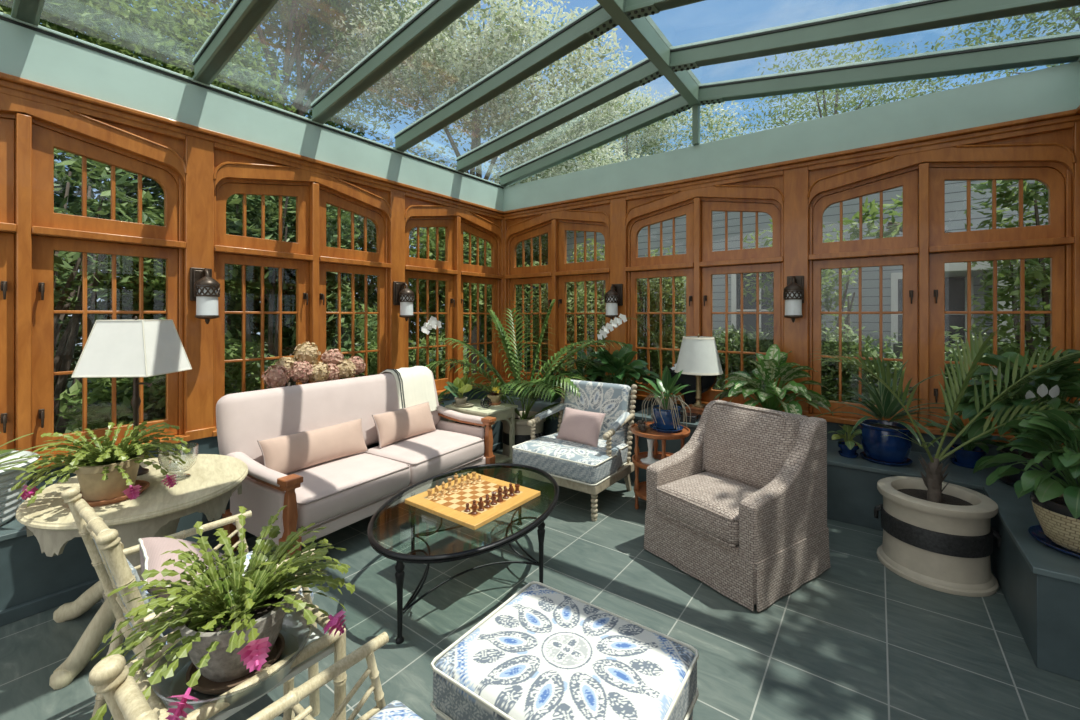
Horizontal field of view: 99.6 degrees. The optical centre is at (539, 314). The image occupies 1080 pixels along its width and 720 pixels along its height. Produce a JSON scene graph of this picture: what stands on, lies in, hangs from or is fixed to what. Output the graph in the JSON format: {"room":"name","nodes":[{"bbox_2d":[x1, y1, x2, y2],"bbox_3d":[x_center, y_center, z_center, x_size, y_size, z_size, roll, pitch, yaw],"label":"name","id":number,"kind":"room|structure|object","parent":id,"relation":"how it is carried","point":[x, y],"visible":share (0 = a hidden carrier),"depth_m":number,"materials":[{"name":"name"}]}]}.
{"room":"sunroom","nodes":[
{"label":"sunroom","id":0,"kind":"room"},
{"bbox_2d":[0,12,503,488],"bbox_3d":[-2.724,-0.120,3.645,0.205,3.440,7.560,0,0,36],"label":"wall","id":1,"kind":"structure","parent":0,"point":[210,136],"depth_m":3.62,"materials":[{"name":"brown wood"}]},
{"bbox_2d":[0,113,189,468],"bbox_3d":[-3.280,-0.141,2.893,0.185,2.233,1.700,0,0,36],"label":"window","id":2,"kind":"structure","parent":1,"relation":"in","point":[31,231],"depth_m":2.98,"materials":[{"name":"brown wood"}]},
{"bbox_2d":[190,267,219,323],"bbox_3d":[-2.591,-0.149,3.534,0.231,0.442,0.162,0,0,36],"label":"wall sconce","id":3,"kind":"object","parent":1,"relation":"attached to","point":[205,290],"visible":1,"depth_m":3.48,"materials":[{"name":"white glass"}]},
{"bbox_2d":[0,395,537,626],"bbox_3d":[-2.454,1.370,3.337,0.685,0.460,7.415,0,0,36],"label":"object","id":4,"kind":"object","parent":1,"relation":"attached to","point":[32,582],"depth_m":2.48,"materials":[{"name":"stone"}]},
{"bbox_2d":[0,432,58,525],"bbox_3d":[-3.080,0.877,2.376,0.772,0.527,0.847,0,0,36],"label":"planter","id":5,"kind":"object","parent":4,"relation":"on","point":[10,467],"visible":0.82,"depth_m":2.50,"materials":[{"name":"white ceramic"}]},
{"bbox_2d":[261,341,365,387],"bbox_3d":[-1.968,0.685,4.025,0.325,0.911,0.900,0,0,36],"label":"hydrangea bouquet","id":6,"kind":"object","parent":4,"relation":"on","point":[331,368],"visible":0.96,"depth_m":3.91,"materials":[{"name":"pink plant"}]},
{"bbox_2d":[421,316,450,405],"bbox_3d":[-1.163,0.574,5.141,0.320,1.133,0.561,0,0,-10],"label":"orchid","id":7,"kind":"object","parent":4,"relation":"on","point":[431,323],"visible":0.38,"depth_m":4.99,"materials":[{"name":"plant"}]},
{"bbox_2d":[212,183,390,436],"bbox_3d":[-2.179,-0.141,4.380,0.185,2.233,1.700,0,0,36],"label":"window","id":8,"kind":"structure","parent":1,"relation":"in","point":[310,256],"depth_m":4.31,"materials":[{"name":"brown wood"}]},
{"bbox_2d":[393,281,413,320],"bbox_3d":[-1.490,-0.149,5.021,0.231,0.442,0.162,0,0,36],"label":"wall sconce","id":9,"kind":"object","parent":1,"relation":"attached to","point":[403,296],"visible":1,"depth_m":4.96,"materials":[{"name":"white glass"}]},
{"bbox_2d":[405,216,502,395],"bbox_3d":[-1.079,-0.141,5.868,0.185,2.233,1.700,0,0,36],"label":"window","id":10,"kind":"structure","parent":1,"relation":"in","point":[452,270],"depth_m":5.81,"materials":[{"name":"brown wood"}]},
{"bbox_2d":[0,448,1079,719],"bbox_3d":[-1.206,1.660,0.992,5.880,0.120,10.100,0,0,36],"label":"floor","id":11,"kind":"structure","parent":0,"point":[859,639],"depth_m":2.33,"materials":[{"name":"tile"}]},
{"bbox_2d":[15,454,247,689],"bbox_3d":[-2.076,1.242,2.407,0.904,0.724,1.030,0,0,-37],"label":"table","id":12,"kind":"object","parent":11,"relation":"on","point":[213,479],"visible":0.48,"depth_m":2.16,"materials":[{"name":"beige stone"}]},
{"bbox_2d":[11,420,189,506],"bbox_3d":[-2.089,0.702,2.208,0.625,0.357,0.628,0,0,36],"label":"potted cactus","id":13,"kind":"object","parent":12,"relation":"on","point":[106,472],"visible":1,"depth_m":2.13,"materials":[{"name":"plant"}]},
{"bbox_2d":[21,485,38,499],"bbox_3d":[-2.343,0.817,2.098,0.064,0.068,0.064,0,0,-8],"label":"flower","id":14,"kind":"object","parent":13,"relation":"on","point":[32,492],"depth_m":2.09,"materials":[{"name":"pink plant"}]},
{"bbox_2d":[74,453,143,500],"bbox_3d":[-2.089,0.783,2.212,0.254,0.170,0.254,0,0,36],"label":"pot","id":15,"kind":"object","parent":13,"relation":"on","point":[89,476],"depth_m":2.14,"materials":[{"name":"beige ceramic"}]},
{"bbox_2d":[123,485,141,499],"bbox_3d":[-1.843,0.800,2.060,0.061,0.065,0.065,0,0,-23],"label":"flower","id":16,"kind":"object","parent":13,"relation":"on","point":[132,492],"depth_m":2.05,"materials":[{"name":"pink plant"}]},
{"bbox_2d":[161,474,176,487],"bbox_3d":[-1.790,0.801,2.200,0.066,0.065,0.065,0,0,-9],"label":"flower","id":17,"kind":"object","parent":13,"relation":"on","point":[169,479],"depth_m":2.20,"materials":[{"name":"pink plant"}]},
{"bbox_2d":[71,316,191,475],"bbox_3d":[-2.241,0.443,2.528,0.371,0.875,0.342,0,0,-4],"label":"table lamp","id":18,"kind":"object","parent":12,"relation":"on","point":[135,348],"visible":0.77,"depth_m":2.41,"materials":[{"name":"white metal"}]},
{"bbox_2d":[61,487,319,716],"bbox_3d":[-1.324,1.121,1.757,0.632,0.966,0.656,0,0,36],"label":"armchair","id":19,"kind":"object","parent":11,"relation":"on","point":[107,553],"visible":0.23,"depth_m":1.67,"materials":[{"name":"wood"}]},
{"bbox_2d":[138,537,225,597],"bbox_3d":[-1.299,0.972,1.706,0.297,0.254,0.408,0,0,-44],"label":"throw pillow","id":20,"kind":"object","parent":19,"relation":"on","point":[151,548],"visible":0.3,"depth_m":1.63,"materials":[{"name":"fabric"}]},
{"bbox_2d":[123,551,312,644],"bbox_3d":[-1.277,1.150,1.822,0.550,0.115,0.490,0,0,36],"label":"seat cushion","id":21,"kind":"object","parent":19,"relation":"on","point":[248,556],"depth_m":1.75,"materials":[{"name":"fabric"}]},
{"bbox_2d":[126,589,346,719],"bbox_3d":[-0.894,1.290,1.364,0.381,0.620,0.471,0,0,36],"label":"side table","id":22,"kind":"object","parent":11,"relation":"on","point":[295,630],"visible":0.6,"depth_m":1.33,"materials":[{"name":"beige paint"}]},
{"bbox_2d":[153,612,304,713],"bbox_3d":[-0.882,1.001,1.330,0.384,0.068,0.384,0,0,36],"label":"tray","id":23,"kind":"object","parent":22,"relation":"on","point":[281,674],"visible":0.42,"depth_m":1.22,"materials":[{"name":"plastic"}]},
{"bbox_2d":[90,505,354,719],"bbox_3d":[-0.876,0.824,1.342,0.626,0.398,0.595,0,0,-7],"label":"potted cactus","id":24,"kind":"object","parent":23,"relation":"on","point":[229,628],"visible":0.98,"depth_m":1.27,"materials":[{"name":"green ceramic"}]},
{"bbox_2d":[165,688,197,719],"bbox_3d":[-0.847,0.921,1.079,0.072,0.072,0.064,0,0,36],"label":"flower","id":25,"kind":"object","parent":24,"relation":"on","point":[178,711],"depth_m":1.07,"materials":[{"name":"pink plant"}]},
{"bbox_2d":[179,577,290,681],"bbox_3d":[-0.882,0.925,1.330,0.272,0.171,0.272,0,0,36],"label":"pot","id":26,"kind":"object","parent":24,"relation":"on","point":[204,647],"depth_m":1.25,"materials":[{"name":"grey ceramic"}]},
{"bbox_2d":[237,637,271,671],"bbox_3d":[-0.706,0.831,1.123,0.067,0.071,0.060,0,0,-15],"label":"flower","id":27,"kind":"object","parent":24,"relation":"on","point":[254,654],"depth_m":1.12,"materials":[{"name":"pink plant"}]},
{"bbox_2d":[322,610,345,638],"bbox_3d":[-0.589,0.888,1.307,0.066,0.070,0.070,0,0,-9],"label":"flower","id":28,"kind":"object","parent":24,"relation":"on","point":[334,622],"depth_m":1.30,"materials":[{"name":"pink plant"}]},
{"bbox_2d":[89,632,422,719],"bbox_3d":[-0.395,1.121,0.920,0.632,0.966,0.656,0,0,36],"label":"armchair","id":29,"kind":"object","parent":11,"relation":"on","point":[109,677],"visible":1,"depth_m":1.12,"materials":[{"name":"wood"}]},
{"bbox_2d":[368,700,422,719],"bbox_3d":[-0.347,1.150,0.985,0.550,0.115,0.490,0,0,36],"label":"seat cushion","id":30,"kind":"object","parent":29,"relation":"on","point":[395,710],"depth_m":1.27,"materials":[{"name":"fabric"}]},
{"bbox_2d":[216,370,495,558],"bbox_3d":[-1.347,1.075,3.734,0.963,1.051,1.990,0,0,32],"label":"sofa","id":31,"kind":"object","parent":11,"relation":"on","point":[337,494],"visible":0.73,"depth_m":3.32,"materials":[{"name":"fabric"}]},
{"bbox_2d":[257,418,367,473],"bbox_3d":[-1.673,0.988,3.430,0.182,0.266,0.824,0,0,33],"label":"lumbar pillow","id":32,"kind":"object","parent":31,"relation":"on","point":[290,453],"visible":0.88,"depth_m":3.33,"materials":[{"name":"pink fabric"}]},
{"bbox_2d":[286,453,409,527],"bbox_3d":[-1.479,1.230,3.297,0.664,0.240,0.899,0,0,33],"label":"seat cushion","id":33,"kind":"object","parent":31,"relation":"on","point":[330,494],"depth_m":3.14,"materials":[{"name":"fabric"}]},
{"bbox_2d":[372,402,435,447],"bbox_3d":[-1.220,0.984,4.149,0.186,0.272,0.685,0,0,29],"label":"lumbar pillow","id":34,"kind":"object","parent":31,"relation":"on","point":[394,426],"visible":1,"depth_m":4.04,"materials":[{"name":"pink fabric"}]},
{"bbox_2d":[380,366,436,410],"bbox_3d":[-1.287,0.734,4.473,0.326,0.444,0.489,0,0,33],"label":"throw blanket","id":35,"kind":"object","parent":31,"relation":"on","point":[415,385],"visible":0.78,"depth_m":4.42,"materials":[{"name":"beige fabric"}]},
{"bbox_2d":[367,430,483,482],"bbox_3d":[-1.006,1.230,4.039,0.664,0.240,0.899,0,0,33],"label":"seat cushion","id":36,"kind":"object","parent":31,"relation":"on","point":[433,453],"depth_m":3.87,"materials":[{"name":"fabric"}]},
{"bbox_2d":[367,463,558,643],"bbox_3d":[-0.420,1.376,2.861,1.062,0.448,1.478,0,0,23],"label":"coffee table","id":37,"kind":"object","parent":11,"relation":"on","point":[410,557],"visible":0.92,"depth_m":2.57,"materials":[{"name":"black metal"}]},
{"bbox_2d":[405,473,540,529],"bbox_3d":[-0.414,1.145,2.869,0.600,0.028,0.600,0,0,36],"label":"board","id":38,"kind":"object","parent":37,"relation":"on","point":[451,507],"visible":0.78,"depth_m":2.77,"materials":[{"name":"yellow wood"}]},
{"bbox_2d":[445,399,517,468],"bbox_3d":[-0.609,1.270,4.742,0.600,0.660,0.470,0,0,36],"label":"end table","id":39,"kind":"object","parent":11,"relation":"on","point":[504,411],"visible":0.52,"depth_m":4.68,"materials":[{"name":"green paint"}]},
{"bbox_2d":[444,373,473,406],"bbox_3d":[-0.836,0.770,4.750,0.306,0.340,0.421,0,0,-8],"label":"leaf plant","id":40,"kind":"object","parent":39,"relation":"on","point":[459,386],"visible":0.98,"depth_m":4.70,"materials":[{"name":"green plant"}]},
{"bbox_2d":[480,376,505,405],"bbox_3d":[-0.496,0.794,4.812,0.342,0.291,0.334,0,0,36],"label":"plant","id":41,"kind":"object","parent":39,"relation":"on","point":[494,396],"visible":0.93,"depth_m":4.75,"materials":[{"name":"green plant"}]},
{"bbox_2d":[493,453,510,462],"bbox_3d":[-0.609,1.489,4.742,0.520,0.022,0.390,0,0,36],"label":"shelf","id":42,"kind":"object","parent":39,"relation":"attached to","point":[499,458],"depth_m":4.71,"materials":[{"name":"green paint"}]},
{"bbox_2d":[501,411,545,462],"bbox_3d":[-0.186,1.356,5.045,0.510,0.488,0.510,0,0,36],"label":"pot","id":43,"kind":"object","parent":11,"relation":"on","point":[522,430],"depth_m":4.88,"materials":[{"name":"beige stone"}]},
{"bbox_2d":[424,289,630,462],"bbox_3d":[-0.155,0.656,5.089,2.021,1.888,1.515,0,0,36],"label":"palm","id":44,"kind":"object","parent":11,"relation":"on","point":[522,430],"visible":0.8,"depth_m":4.94,"materials":[{"name":"green plant"}]},
{"bbox_2d":[430,581,698,719],"bbox_3d":[0.093,1.379,1.580,0.742,0.442,0.612,0,0,36],"label":"ottoman","id":45,"kind":"object","parent":11,"relation":"on","point":[547,652],"visible":1,"depth_m":1.51,"materials":[{"name":"fabric"}]},
{"bbox_2d":[512,379,636,520],"bbox_3d":[0.333,1.116,4.081,0.848,0.968,0.860,0,0,36],"label":"armchair","id":46,"kind":"object","parent":11,"relation":"on","point":[584,468],"visible":0.8,"depth_m":3.94,"materials":[{"name":"fabric"}]},
{"bbox_2d":[513,433,627,483],"bbox_3d":[0.295,1.235,4.030,0.840,0.205,0.720,0,0,36],"label":"seat cushion","id":47,"kind":"object","parent":46,"relation":"on","point":[568,462],"depth_m":3.78,"materials":[{"name":"fabric"}]},
{"bbox_2d":[556,407,605,447],"bbox_3d":[0.364,1.004,4.109,0.447,0.274,0.187,0,0,41],"label":"throw pillow","id":48,"kind":"object","parent":46,"relation":"on","point":[579,426],"visible":1,"depth_m":4.04,"materials":[{"name":"fabric"}]},
{"bbox_2d":[562,379,630,442],"bbox_3d":[0.524,0.920,4.340,0.680,0.556,0.217,0,0,36],"label":"cushion","id":49,"kind":"object","parent":46,"relation":"on","point":[614,400],"depth_m":4.23,"materials":[{"name":"fabric"}]},
{"bbox_2d":[597,313,680,405],"bbox_3d":[1.047,0.477,4.718,0.845,0.986,0.459,0,0,36],"label":"orchid","id":50,"kind":"object","parent":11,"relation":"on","point":[607,327],"visible":0.47,"depth_m":4.78,"materials":[{"name":"plant"}]},
{"bbox_2d":[630,422,689,508],"bbox_3d":[0.984,1.266,3.750,0.480,0.669,0.480,0,0,36],"label":"table","id":51,"kind":"object","parent":11,"relation":"on","point":[640,488],"visible":0.38,"depth_m":3.73,"materials":[{"name":"brown wood"}]},
{"bbox_2d":[634,481,646,499],"bbox_3d":[0.984,1.454,3.750,0.420,0.036,0.420,0,0,36],"label":"shelf","id":52,"kind":"object","parent":51,"relation":"attached to","point":[640,491],"depth_m":3.75,"materials":[{"name":"brown wood"}]},
{"bbox_2d":[641,438,658,464],"bbox_3d":[0.902,1.105,3.724,0.160,0.190,0.160,0,0,36],"label":"bud vase","id":53,"kind":"object","parent":51,"relation":"on","point":[650,459],"visible":0.92,"depth_m":3.70,"materials":[{"name":"white ceramic"}]},
{"bbox_2d":[632,451,672,469],"bbox_3d":[0.984,1.204,3.750,0.450,0.036,0.450,0,0,36],"label":"shelf","id":54,"kind":"object","parent":51,"relation":"attached to","point":[636,460],"depth_m":3.84,"materials":[{"name":"brown wood"}]},
{"bbox_2d":[637,365,693,432],"bbox_3d":[1.050,0.676,3.755,0.484,0.538,0.414,0,0,36],"label":"orchid plant","id":55,"kind":"object","parent":51,"relation":"on","point":[666,416],"visible":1,"depth_m":3.70,"materials":[{"name":"green plant"}]},
{"bbox_2d":[631,407,700,481],"bbox_3d":[1.314,1.285,4.424,0.720,0.630,0.545,0,0,36],"label":"plinth","id":56,"kind":"object","parent":11,"relation":"on","point":[672,446],"visible":0.1,"depth_m":4.33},
{"bbox_2d":[685,404,705,414],"bbox_3d":[1.500,0.917,4.314,0.200,0.105,0.180,0,0,36],"label":"stand","id":57,"kind":"object","parent":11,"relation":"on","point":[698,410],"visible":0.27,"depth_m":4.26,"materials":[{"name":"brown wood"}]},
{"bbox_2d":[675,334,722,407],"bbox_3d":[1.500,0.520,4.314,0.436,0.690,0.436,0,0,36],"label":"lamp","id":58,"kind":"object","parent":57,"relation":"on","point":[698,356],"visible":1,"depth_m":4.17,"materials":[{"name":"white fabric"}]},
{"bbox_2d":[644,400,830,611],"bbox_3d":[1.260,1.104,2.994,0.845,0.967,0.844,0,0,-33],"label":"armchair","id":59,"kind":"object","parent":11,"relation":"on","point":[740,509],"visible":1,"depth_m":2.80,"materials":[{"name":"grey fabric"}]},
{"bbox_2d":[657,472,758,545],"bbox_3d":[1.196,1.215,2.953,0.694,0.235,0.608,0,0,-33],"label":"seat cushion","id":60,"kind":"object","parent":59,"relation":"on","point":[704,506],"depth_m":2.81,"materials":[{"name":"grey fabric"}]},
{"bbox_2d":[703,401,799,488],"bbox_3d":[1.414,0.885,3.095,0.293,0.529,0.665,0,0,-33],"label":"cushion","id":61,"kind":"object","parent":59,"relation":"on","point":[745,445],"depth_m":2.98,"materials":[{"name":"grey fabric"}]},
{"bbox_2d":[809,328,1079,596],"bbox_3d":[2.534,0.841,2.834,1.621,1.517,0.658,0,0,0],"label":"young palm","id":62,"kind":"object","parent":11,"relation":"on","point":[938,535],"visible":0.99,"depth_m":2.78,"materials":[{"name":"beige stone"}]},
{"bbox_2d":[877,476,998,596],"bbox_3d":[2.481,1.356,2.873,0.580,0.488,0.580,0,0,36],"label":"pot","id":63,"kind":"object","parent":62,"relation":"on","point":[942,540],"depth_m":2.69,"materials":[{"name":"beige ceramic"}]},
{"bbox_2d":[11,0,1079,186],"bbox_3d":[-0.513,-2.145,1.929,5.720,0.650,7.430,0,0,36],"label":"ceiling","id":64,"kind":"structure","parent":0,"point":[242,17],"depth_m":3.74,"materials":[{"name":"green metal"}]},
{"bbox_2d":[503,61,1079,456],"bbox_3d":[1.713,-0.110,4.937,5.732,3.420,0.205,0,0,36],"label":"wall","id":65,"kind":"structure","parent":0,"point":[1029,119],"depth_m":4.28,"materials":[{"name":"brown wood"}]},
{"bbox_2d":[504,219,609,389],"bbox_3d":[0.209,-0.141,6.050,1.700,2.233,0.185,0,0,36],"label":"window","id":66,"kind":"structure","parent":65,"relation":"in","point":[558,272],"depth_m":6.01,"materials":[{"name":"brown wood"}]},
{"bbox_2d":[605,284,622,319],"bbox_3d":[0.858,-0.149,5.354,0.162,0.442,0.231,0,0,36],"label":"wall sconce","id":67,"kind":"object","parent":65,"relation":"attached to","point":[614,296],"visible":0.96,"depth_m":5.28,"materials":[{"name":"brown metal"}]},
{"bbox_2d":[625,198,782,408],"bbox_3d":[1.713,-0.141,4.937,1.700,2.233,0.185,0,0,36],"label":"window","id":68,"kind":"structure","parent":65,"relation":"in","point":[699,263],"depth_m":4.89,"materials":[{"name":"brown wood"}]},
{"bbox_2d":[783,276,803,322],"bbox_3d":[2.361,-0.149,4.242,0.162,0.442,0.231,0,0,36],"label":"wall sconce","id":69,"kind":"object","parent":65,"relation":"attached to","point":[793,294],"visible":1,"depth_m":4.17,"materials":[{"name":"brown metal"}]},
{"bbox_2d":[515,400,1077,530],"bbox_3d":[1.724,1.370,4.406,4.830,0.460,0.725,0,0,36],"label":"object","id":70,"kind":"structure","parent":65,"relation":"attached to","point":[853,495],"depth_m":3.47,"materials":[{"name":"stone"}]},
{"bbox_2d":[548,351,615,402],"bbox_3d":[0.457,0.783,5.244,0.830,0.714,0.834,0,0,36],"label":"plant","id":71,"kind":"object","parent":70,"relation":"on","point":[591,377],"visible":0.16,"depth_m":5.25,"materials":[{"name":"green plant"}]},
{"bbox_2d":[581,344,662,409],"bbox_3d":[0.824,0.733,4.963,0.951,0.814,0.850,0,0,36],"label":"plant","id":72,"kind":"object","parent":70,"relation":"on","point":[617,364],"visible":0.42,"depth_m":4.97,"materials":[{"name":"green plant"}]},
{"bbox_2d":[662,363,716,405],"bbox_3d":[1.562,0.811,4.751,0.600,0.658,0.336,0,0,36],"label":"urn","id":73,"kind":"object","parent":70,"relation":"on","point":[707,381],"visible":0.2,"depth_m":4.65,"materials":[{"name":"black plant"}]},
{"bbox_2d":[714,344,833,415],"bbox_3d":[2.042,0.708,4.081,0.978,0.864,0.820,0,0,36],"label":"plant","id":74,"kind":"object","parent":70,"relation":"on","point":[772,366],"visible":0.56,"depth_m":4.04,"materials":[{"name":"plant"}]},
{"bbox_2d":[828,425,861,457],"bbox_3d":[2.493,1.006,3.688,0.264,0.268,0.255,0,0,-33],"label":"plant","id":75,"kind":"object","parent":70,"relation":"on","point":[848,448],"visible":0.98,"depth_m":3.66,"materials":[{"name":"green plant"}]},
{"bbox_2d":[808,357,963,465],"bbox_3d":[2.670,0.726,3.562,1.074,0.828,0.903,0,0,36],"label":"leaf plant","id":76,"kind":"object","parent":70,"relation":"on","point":[879,448],"visible":0.91,"depth_m":3.49,"materials":[{"name":"green plant"}]},
{"bbox_2d":[924,412,1009,468],"bbox_3d":[3.262,0.944,3.437,0.456,0.391,0.446,0,0,-3],"label":"plant","id":77,"kind":"object","parent":70,"relation":"on","point":[967,456],"visible":0.71,"depth_m":3.43,"materials":[{"name":"green plant"}]},
{"bbox_2d":[943,349,1079,486],"bbox_3d":[3.245,0.681,3.083,0.760,0.918,0.947,0,0,36],"label":"potted plant","id":78,"kind":"object","parent":70,"relation":"on","point":[1066,384],"visible":0.35,"depth_m":2.98,"materials":[{"name":"plant"}]},
{"bbox_2d":[806,163,1074,447],"bbox_3d":[3.216,-0.141,3.825,1.700,2.233,0.185,0,0,36],"label":"window","id":79,"kind":"structure","parent":65,"relation":"in","point":[924,248],"depth_m":3.78,"materials":[{"name":"brown wood"}]},
{"bbox_2d":[1075,58,1079,114],"bbox_3d":[1.774,-0.120,0.317,0.205,3.440,7.560,0,0,36],"label":"wall","id":80,"kind":"structure","parent":0,"point":[1077,111],"depth_m":3.23,"materials":[{"name":"brown wood"}]},
{"bbox_2d":[983,486,1079,680],"bbox_3d":[2.840,1.370,2.371,0.615,0.460,1.220,0,0,36],"label":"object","id":81,"kind":"structure","parent":80,"relation":"attached to","point":[1039,583],"depth_m":2.11,"materials":[{"name":"stone"}]},
{"bbox_2d":[973,409,1079,558],"bbox_3d":[2.643,0.800,2.239,0.729,0.680,0.776,0,0,36],"label":"potted plant","id":82,"kind":"object","parent":81,"relation":"on","point":[1056,506],"visible":1,"depth_m":2.23,"materials":[{"name":"green plant"}]},
{"bbox_2d":[1030,490,1079,552],"bbox_3d":[2.672,1.016,2.215,0.400,0.223,0.400,0,0,36],"label":"pot","id":83,"kind":"object","parent":82,"relation":"on","point":[1058,529],"depth_m":2.21,"materials":[{"name":"wicker"}]},
{"label":"outside","id":84,"kind":"structure","parent":0,"visible":0},
{"bbox_2d":[55,332,544,433],"bbox_3d":[4.461,2.100,6.029,80.000,0.300,75.000,0,0,36],"label":"ground","id":85,"kind":"structure","parent":84,"point":[69,384],"depth_m":15.46,"materials":[{"name":"plant"}]},
{"bbox_2d":[54,148,160,433],"bbox_3d":[-5.178,-0.199,4.083,3.024,4.326,2.411,0,0,36],"label":"evergreen shrub","id":86,"kind":"object","parent":85,"relation":"on","point":[63,357],"visible":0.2,"depth_m":4.45,"materials":[{"name":"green plant"}]},
{"bbox_2d":[0,0,296,310],"bbox_3d":[-10.337,-3.966,8.452,9.735,11.855,9.286,0,0,7],"label":"tree","id":87,"kind":"object","parent":85,"relation":"on","point":[55,9],"visible":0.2,"depth_m":8.24,"materials":[{"name":"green plant"}]},
{"bbox_2d":[55,329,291,432],"bbox_3d":[-3.383,1.045,4.403,1.665,1.849,1.379,0,0,-24],"label":"evergreen shrub","id":88,"kind":"object","parent":85,"relation":"on","point":[98,415],"visible":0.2,"depth_m":3.99,"materials":[{"name":"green plant"}]},
{"bbox_2d":[54,149,421,405],"bbox_3d":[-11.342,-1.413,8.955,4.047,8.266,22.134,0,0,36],"label":"tree","id":89,"kind":"object","parent":85,"relation":"on","point":[255,305],"visible":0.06,"depth_m":10.54,"materials":[{"name":"green plant"}]},
{"bbox_2d":[5,0,475,385],"bbox_3d":[-7.173,-4.770,11.874,8.980,13.461,9.707,0,0,30],"label":"tree","id":90,"kind":"object","parent":85,"relation":"on","point":[292,19],"visible":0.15,"depth_m":12.07,"materials":[{"name":"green plant"}]},
{"bbox_2d":[160,194,376,393],"bbox_3d":[-3.729,-0.102,6.466,2.682,4.124,2.476,0,0,36],"label":"evergreen shrub","id":91,"kind":"object","parent":85,"relation":"on","point":[234,215],"visible":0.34,"depth_m":6.15,"materials":[{"name":"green plant"}]},
{"bbox_2d":[355,333,475,379],"bbox_3d":[-1.726,1.111,6.603,2.236,1.719,1.048,0,0,-43],"label":"evergreen shrub","id":92,"kind":"object","parent":85,"relation":"on","point":[373,369],"visible":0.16,"depth_m":6.65,"materials":[{"name":"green plant"}]},
{"bbox_2d":[350,226,491,377],"bbox_3d":[-2.023,-0.018,8.324,2.626,3.960,2.618,0,0,36],"label":"evergreen shrub","id":93,"kind":"object","parent":85,"relation":"on","point":[432,236],"visible":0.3,"depth_m":7.75,"materials":[{"name":"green plant"}]},
{"bbox_2d":[324,0,632,374],"bbox_3d":[-1.814,-2.955,13.249,8.789,9.837,8.526,0,0,8],"label":"tree","id":94,"kind":"object","parent":85,"relation":"on","point":[482,62],"visible":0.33,"depth_m":11.14,"materials":[{"name":"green plant"}]},
{"bbox_2d":[463,235,547,366],"bbox_3d":[-0.559,-0.867,18.076,6.689,7.015,2.978,0,0,36],"label":"hedge","id":95,"kind":"object","parent":85,"relation":"on","point":[489,332],"visible":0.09,"depth_m":17.59,"materials":[{"name":"green plant"}]},
{"bbox_2d":[516,238,640,376],"bbox_3d":[0.667,0.188,9.060,2.549,3.545,2.582,0,0,36],"label":"evergreen shrub","id":96,"kind":"object","parent":85,"relation":"on","point":[570,285],"visible":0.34,"depth_m":8.78,"materials":[{"name":"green plant"}]},
{"bbox_2d":[526,72,747,180],"bbox_3d":[2.958,-3.830,18.544,8.620,11.583,8.922,0,0,-39],"label":"tree","id":97,"kind":"object","parent":85,"relation":"on","point":[652,130],"visible":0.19,"depth_m":17.37,"materials":[{"name":"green plant"}]},
{"bbox_2d":[603,245,685,382],"bbox_3d":[2.189,0.371,7.919,1.980,3.181,1.744,0,0,-36],"label":"evergreen shrub","id":98,"kind":"object","parent":85,"relation":"on","point":[679,281],"visible":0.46,"depth_m":7.70,"materials":[{"name":"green plant"}]},
{"bbox_2d":[587,327,768,389],"bbox_3d":[2.767,1.091,9.310,4.833,1.777,1.187,0,0,36],"label":"clipped hedge","id":99,"kind":"object","parent":85,"relation":"on","point":[732,337],"visible":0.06,"depth_m":8.71,"materials":[{"name":"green plant"}]},
{"bbox_2d":[743,219,870,402],"bbox_3d":[4.130,0.255,7.117,1.720,3.415,1.919,0,0,36],"label":"evergreen shrub","id":100,"kind":"object","parent":85,"relation":"on","point":[826,293],"visible":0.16,"depth_m":7.01,"materials":[{"name":"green plant"}]},
{"bbox_2d":[567,180,1049,400],"bbox_3d":[7.326,-0.965,8.387,16.800,5.830,4.000,0,0,36],"label":"house","id":101,"kind":"structure","parent":85,"relation":"on","point":[955,191],"depth_m":8.64,"materials":[{"name":"grey"}]},
{"bbox_2d":[704,14,958,142],"bbox_3d":[8.936,-3.389,15.032,7.631,10.699,7.962,0,0,36],"label":"tree","id":102,"kind":"object","parent":85,"relation":"on","point":[837,107],"visible":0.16,"depth_m":13.94,"materials":[{"name":"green plant"}]},
{"bbox_2d":[712,320,1046,414],"bbox_3d":[5.718,1.026,5.841,7.057,1.912,1.308,0,0,36],"label":"clipped hedge","id":103,"kind":"object","parent":85,"relation":"on","point":[768,340],"visible":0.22,"depth_m":6.55,"materials":[{"name":"green plant"}]},
{"bbox_2d":[837,180,1047,239],"bbox_3d":[5.595,0.000,4.861,4.084,3.928,1.052,0,0,32],"label":"tree","id":104,"kind":"object","parent":85,"relation":"on","point":[894,227],"visible":0.3,"depth_m":5.36,"materials":[{"name":"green plant"}]},
{"bbox_2d":[893,344,1047,391],"bbox_3d":[8.859,1.200,4.659,8.300,1.500,0.130,0,0,36],"label":"wall","id":105,"kind":"structure","parent":85,"relation":"on","point":[896,348],"depth_m":7.03,"materials":[{"name":"grey"}]},
{"bbox_2d":[866,6,1079,107],"bbox_3d":[14.092,-4.603,11.261,10.143,13.134,10.598,0,0,-14],"label":"tree","id":106,"kind":"object","parent":85,"relation":"on","point":[1072,15],"visible":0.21,"depth_m":12.56,"materials":[{"name":"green plant"}]},
{"bbox_2d":[961,180,1049,400],"bbox_3d":[5.635,0.140,4.772,1.919,3.648,2.221,0,0,36],"label":"tree","id":107,"kind":"object","parent":85,"relation":"on","point":[1038,271],"visible":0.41,"depth_m":4.78,"materials":[{"name":"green plant"}]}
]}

